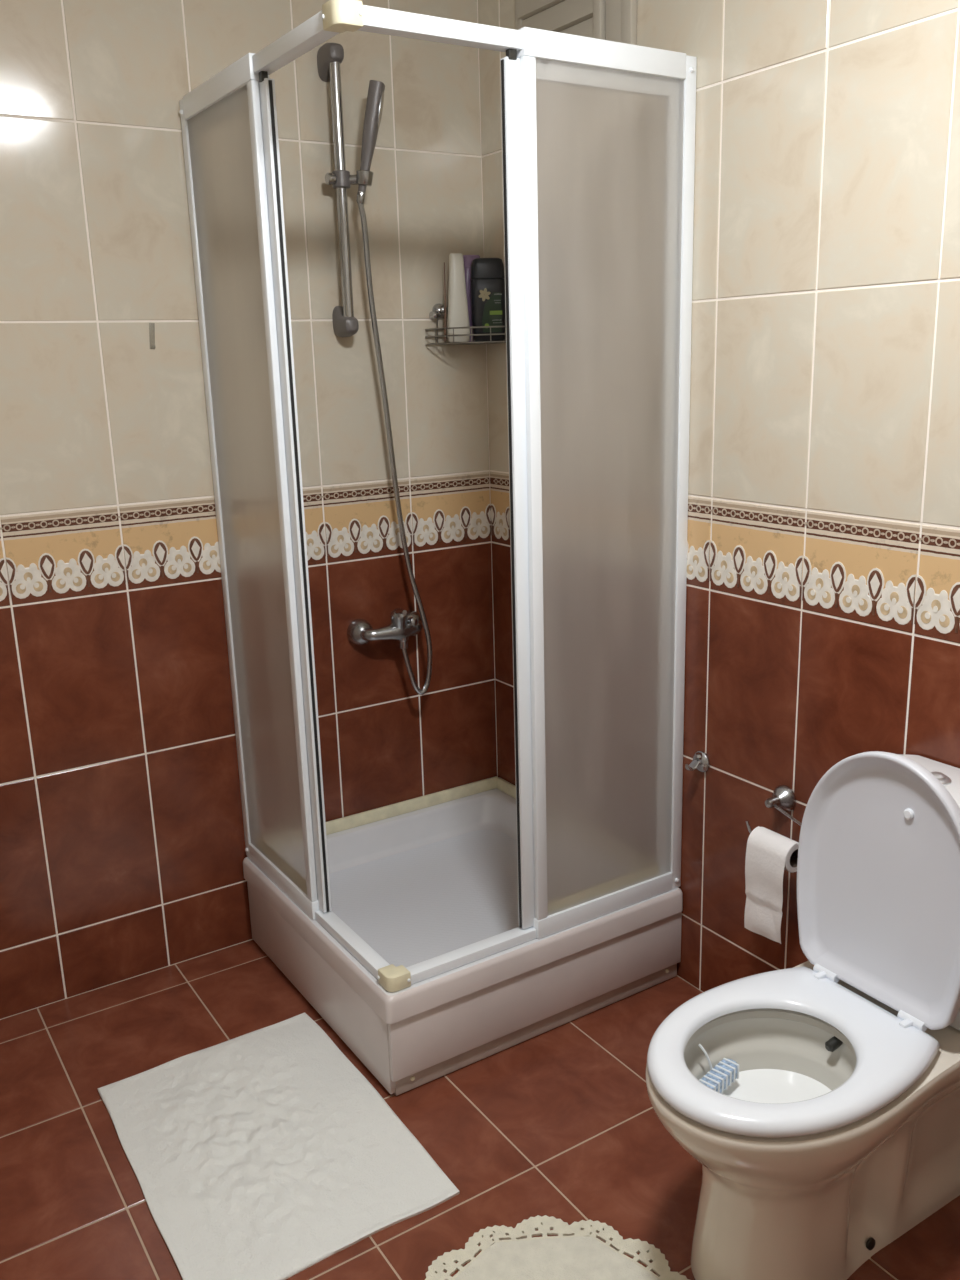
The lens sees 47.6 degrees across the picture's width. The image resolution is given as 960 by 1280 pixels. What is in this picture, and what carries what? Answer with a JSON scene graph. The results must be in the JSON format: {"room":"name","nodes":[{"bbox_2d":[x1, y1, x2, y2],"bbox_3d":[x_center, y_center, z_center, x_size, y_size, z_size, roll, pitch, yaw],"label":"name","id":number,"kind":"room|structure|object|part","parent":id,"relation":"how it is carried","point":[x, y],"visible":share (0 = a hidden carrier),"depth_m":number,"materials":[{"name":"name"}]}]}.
{"room":"bathroom","nodes":[
{"label":"bathroom","id":0,"kind":"room"},
{"bbox_2d":[0,0,497,1019],"bbox_3d":[-0.846,-0.354,2.479,2.200,2.600,0.124,-11,17,-31],"label":"wall","id":1,"kind":"structure","parent":0,"point":[123,853],"depth_m":2.54,"materials":[{"name":"white tile"}]},
{"bbox_2d":[317,43,372,336],"bbox_3d":[-0.305,-1.042,2.541,0.116,0.642,0.085,-3,14,-5],"label":"shower rail","id":2,"kind":"object","parent":1,"relation":"attached to","point":[330,56],"visible":1,"depth_m":2.51,"materials":[{"name":"silver metal"}]},
{"bbox_3d":[-0.344,-1.062,2.505,0.020,0.026,0.026,-11,17,-31],"label":"clamp knob","id":3,"kind":"part","parent":2,"relation":"part of","materials":[{"name":"silver metal"}]},
{"bbox_3d":[-0.294,-1.069,2.527,0.024,0.022,0.022,-1,14,2],"label":"holder arm","id":4,"kind":"part","parent":2,"relation":"part of","materials":[{"name":"silver metal"}]},
{"bbox_2d":[356,80,384,203],"bbox_3d":[-0.252,-1.141,2.499,0.079,0.261,0.045,-2,14,-2],"label":"shower","id":5,"kind":"object","parent":2,"relation":"attached to","point":[375,97],"visible":0.98,"depth_m":2.47,"materials":[{"name":"grey plastic"}]},
{"bbox_2d":[347,608,422,648],"bbox_3d":[-0.214,-0.033,2.812,0.219,0.122,0.146,-11,17,-31],"label":"shower mixer","id":6,"kind":"object","parent":1,"relation":"attached to","point":[404,624],"visible":0.99,"depth_m":2.80,"materials":[{"name":"silver metal"}]},
{"bbox_2d":[357,203,431,694],"bbox_3d":[-0.209,-0.440,2.720,0.145,1.219,0.037,-9,16,-28],"label":"shower hose","id":7,"kind":"object","parent":6,"relation":"attached to","point":[424,689],"visible":1,"depth_m":2.72,"materials":[{"name":"silver metal"}]},
{"bbox_3d":[-0.202,-0.069,2.768,0.021,0.030,0.079,-5,15,-13],"label":"lever","id":8,"kind":"part","parent":6,"relation":"part of","materials":[{"name":"silver metal"}]},
{"bbox_2d":[398,636,408,648],"bbox_3d":[-0.201,0.004,2.841,0.032,0.036,0.032,-11,17,-31],"label":"outlet","id":9,"kind":"object","parent":6,"relation":"attached to","point":[402,640],"depth_m":2.83,"materials":[{"name":"silver metal"}]},
{"bbox_3d":[-0.174,-0.048,2.823,0.024,0.027,0.026,9,18,36],"label":"diverter knob","id":10,"kind":"part","parent":6,"relation":"part of","materials":[{"name":"silver metal"}]},
{"bbox_2d":[425,303,505,344],"bbox_3d":[-0.013,-0.799,2.739,0.190,0.103,0.190,-11,17,-31],"label":"basket","id":11,"kind":"object","parent":1,"relation":"attached to","point":[437,312],"visible":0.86,"depth_m":2.73,"materials":[{"name":"silver metal"}]},
{"bbox_2d":[447,253,469,341],"bbox_3d":[-0.057,-0.860,2.736,0.057,0.213,0.042,-6,15,-15],"label":"bottle","id":12,"kind":"object","parent":11,"relation":"in","point":[457,316],"visible":0.88,"depth_m":2.72,"materials":[{"name":"white plastic"}]},
{"bbox_2d":[463,255,479,341],"bbox_3d":[-0.020,-0.875,2.791,0.060,0.213,0.036,-6,15,-18],"label":"bottle","id":13,"kind":"object","parent":11,"relation":"in","point":[467,259],"visible":0.3,"depth_m":2.76,"materials":[{"name":"purple plastic"}]},
{"bbox_2d":[470,258,504,340],"bbox_3d":[0.021,-0.860,2.751,0.086,0.201,0.040,-4,15,-8],"label":"bottle","id":14,"kind":"object","parent":11,"relation":"in","point":[487,280],"visible":0.98,"depth_m":2.73,"materials":[{"name":"black plastic"}]},
{"bbox_2d":[478,288,490,300],"bbox_3d":[0.011,-0.866,2.728,0.032,0.032,0.001,-4,15,-8],"label":"print","id":15,"kind":"object","parent":14,"relation":"on","point":[482,292],"depth_m":2.73},
{"bbox_3d":[0.029,-0.826,2.741,0.050,0.096,0.001,-4,15,-8],"label":"label panel","id":16,"kind":"part","parent":14,"relation":"part of","materials":[{"name":"green paper"}]},
{"bbox_2d":[0,940,959,1279],"bbox_3d":[0.035,1.158,1.518,2.000,0.102,3.000,-11,17,-31],"label":"floor","id":17,"kind":"structure","parent":0,"point":[561,1122],"depth_m":2.11,"materials":[{"name":"brown tile"}]},
{"bbox_2d":[97,1012,459,1279],"bbox_3d":[-0.417,0.959,2.108,0.488,0.017,0.684,-11,17,-31],"label":"bath mat","id":18,"kind":"object","parent":17,"relation":"on","point":[266,1153],"visible":1,"depth_m":2.06,"materials":[{"name":"white fabric"}]},
{"bbox_2d":[243,776,682,1095],"bbox_3d":[-0.063,0.666,2.685,0.789,0.271,0.789,-11,17,-31],"label":"shower tray","id":19,"kind":"object","parent":17,"relation":"on","point":[423,878],"visible":0.73,"depth_m":2.51,"materials":[{"name":"white plastic"}]},
{"bbox_2d":[179,0,696,991],"bbox_3d":[-0.089,-0.292,2.445,0.780,1.772,0.780,-11,17,-31],"label":"shower enclosure","id":20,"kind":"object","parent":19,"relation":"on","point":[598,135],"visible":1,"depth_m":2.22,"materials":[{"name":"white"}]},
{"bbox_3d":[-0.514,-1.102,2.178,0.039,0.046,0.383,-11,17,-31],"label":"rail","id":21,"kind":"part","parent":20,"relation":"part of","materials":[{"name":"white metal"}]},
{"bbox_3d":[-0.505,-0.267,2.397,0.004,1.684,0.362,-11,17,-31],"label":"fixed panel","id":22,"kind":"part","parent":20,"relation":"part of","materials":[{"name":"glass"}]},
{"bbox_3d":[-0.465,0.570,2.608,0.039,0.044,0.385,-11,17,-31],"label":"rail","id":23,"kind":"part","parent":20,"relation":"part of","materials":[{"name":"white metal"}]},
{"bbox_3d":[-0.319,-1.037,1.888,0.033,0.030,0.328,-11,17,-31],"label":"rail","id":24,"kind":"part","parent":20,"relation":"part of","materials":[{"name":"white metal"}]},
{"bbox_3d":[-0.270,0.648,2.323,0.033,0.022,0.322,-11,17,-31],"label":"rail","id":25,"kind":"part","parent":20,"relation":"part of","materials":[{"name":"white metal"}]},
{"bbox_3d":[-0.072,-1.030,1.835,0.328,0.030,0.033,-11,17,-31],"label":"rail","id":26,"kind":"part","parent":20,"relation":"part of","materials":[{"name":"white metal"}]},
{"bbox_3d":[-0.022,0.655,2.270,0.322,0.022,0.033,-11,17,-31],"label":"rail","id":27,"kind":"part","parent":20,"relation":"part of","materials":[{"name":"white metal"}]},
{"bbox_3d":[0.228,-1.083,2.018,0.383,0.046,0.039,-11,17,-31],"label":"rail","id":28,"kind":"part","parent":20,"relation":"part of","materials":[{"name":"white metal"}]},
{"bbox_3d":[0.276,0.589,2.449,0.385,0.044,0.039,-11,17,-31],"label":"rail","id":29,"kind":"part","parent":20,"relation":"part of","materials":[{"name":"white metal"}]},
{"bbox_3d":[0.269,-0.246,2.231,0.362,1.684,0.004,-11,17,-31],"label":"fixed panel","id":30,"kind":"part","parent":20,"relation":"part of","materials":[{"name":"glass"}]},
{"bbox_2d":[425,1215,688,1279],"bbox_3d":[0.115,1.066,1.653,0.495,0.006,0.497,-11,17,-31],"label":"rug","id":31,"kind":"object","parent":17,"relation":"on","point":[574,1254],"visible":1,"depth_m":1.81,"materials":[{"name":"beige fabric"}]},
{"bbox_2d":[646,751,959,1279],"bbox_3d":[0.562,0.603,1.748,0.684,0.833,0.360,-11,17,-31],"label":"toilet","id":32,"kind":"object","parent":17,"relation":"on","point":[837,1134],"visible":0.98,"depth_m":1.73,"materials":[{"name":"white ceramic"}]},
{"bbox_2d":[698,1044,738,1093],"bbox_3d":[0.369,0.690,1.747,0.053,0.064,0.112,12,20,42],"label":"air freshener","id":33,"kind":"object","parent":32,"relation":"on","point":[719,1077],"visible":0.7,"depth_m":1.75,"materials":[{"name":"white"}]},
{"bbox_3d":[0.462,0.633,1.688,0.440,0.024,0.350,-11,17,-31],"label":"seat","id":34,"kind":"part","parent":32,"relation":"part of","materials":[{"name":"white plastic"}]},
{"bbox_3d":[0.652,0.382,1.755,0.046,0.415,0.332,-11,17,-31],"label":"lid","id":35,"kind":"part","parent":32,"relation":"part of","materials":[{"name":"white plastic"}]},
{"bbox_3d":[0.757,0.263,1.797,0.198,0.044,0.348,-11,17,-31],"label":"cistern lid","id":36,"kind":"part","parent":32,"relation":"part of","materials":[{"name":"white ceramic"}]},
{"bbox_2d":[478,0,959,991],"bbox_3d":[0.913,-0.209,1.718,0.124,2.600,3.107,-11,17,-31],"label":"wall","id":37,"kind":"structure","parent":0,"point":[823,581],"depth_m":2.03,"materials":[{"name":"white tile"}]},
{"bbox_2d":[515,0,636,44],"bbox_3d":[0.197,-1.387,2.380,0.022,0.350,0.425,-11,17,-31],"label":"window","id":38,"kind":"structure","parent":37,"relation":"in","point":[610,20],"depth_m":2.35,"materials":[{"name":"beige paint"}]},
{"bbox_3d":[0.092,-1.446,2.542,0.010,0.310,0.025,-11,17,-31],"label":"frame","id":39,"kind":"part","parent":38,"relation":"part of","materials":[{"name":"beige paint"}]},
{"bbox_3d":[0.254,-1.367,2.294,0.022,0.350,0.025,-11,17,-31],"label":"frame","id":40,"kind":"part","parent":38,"relation":"part of","materials":[{"name":"beige paint"}]},
{"bbox_3d":[0.283,-1.358,2.259,0.012,0.350,0.057,-11,17,-31],"label":"frame","id":41,"kind":"part","parent":38,"relation":"part of","materials":[{"name":"beige paint"}]},
{"bbox_3d":[0.304,-1.349,2.221,0.018,0.350,0.033,-11,17,-31],"label":"frame","id":42,"kind":"part","parent":38,"relation":"part of","materials":[{"name":"beige paint"}]},
{"bbox_2d":[685,751,709,771],"bbox_3d":[0.476,0.274,2.410,0.048,0.048,0.048,-11,17,-31],"label":"robe hook","id":43,"kind":"object","parent":37,"relation":"attached to","point":[701,762],"visible":1,"depth_m":2.40,"materials":[{"name":"silver metal"}]},
{"bbox_3d":[0.474,0.275,2.409,0.043,0.024,0.024,-11,17,-31],"label":"hook arm","id":44,"kind":"part","parent":43,"relation":"part of","materials":[{"name":"silver metal"}]},
{"bbox_2d":[746,785,801,857],"bbox_3d":[0.623,0.364,2.171,0.077,0.105,0.178,-11,17,-31],"label":"paper holder","id":45,"kind":"object","parent":37,"relation":"attached to","point":[783,798],"visible":0.56,"depth_m":2.20,"materials":[{"name":"silver metal"}]},
{"bbox_2d":[744,826,798,943],"bbox_3d":[0.594,0.494,2.194,0.065,0.220,0.102,-11,17,-31],"label":"toilet roll","id":46,"kind":"object","parent":45,"relation":"hanging from","point":[769,853],"visible":0.94,"depth_m":2.17,"materials":[{"name":"white paper"}]}
]}

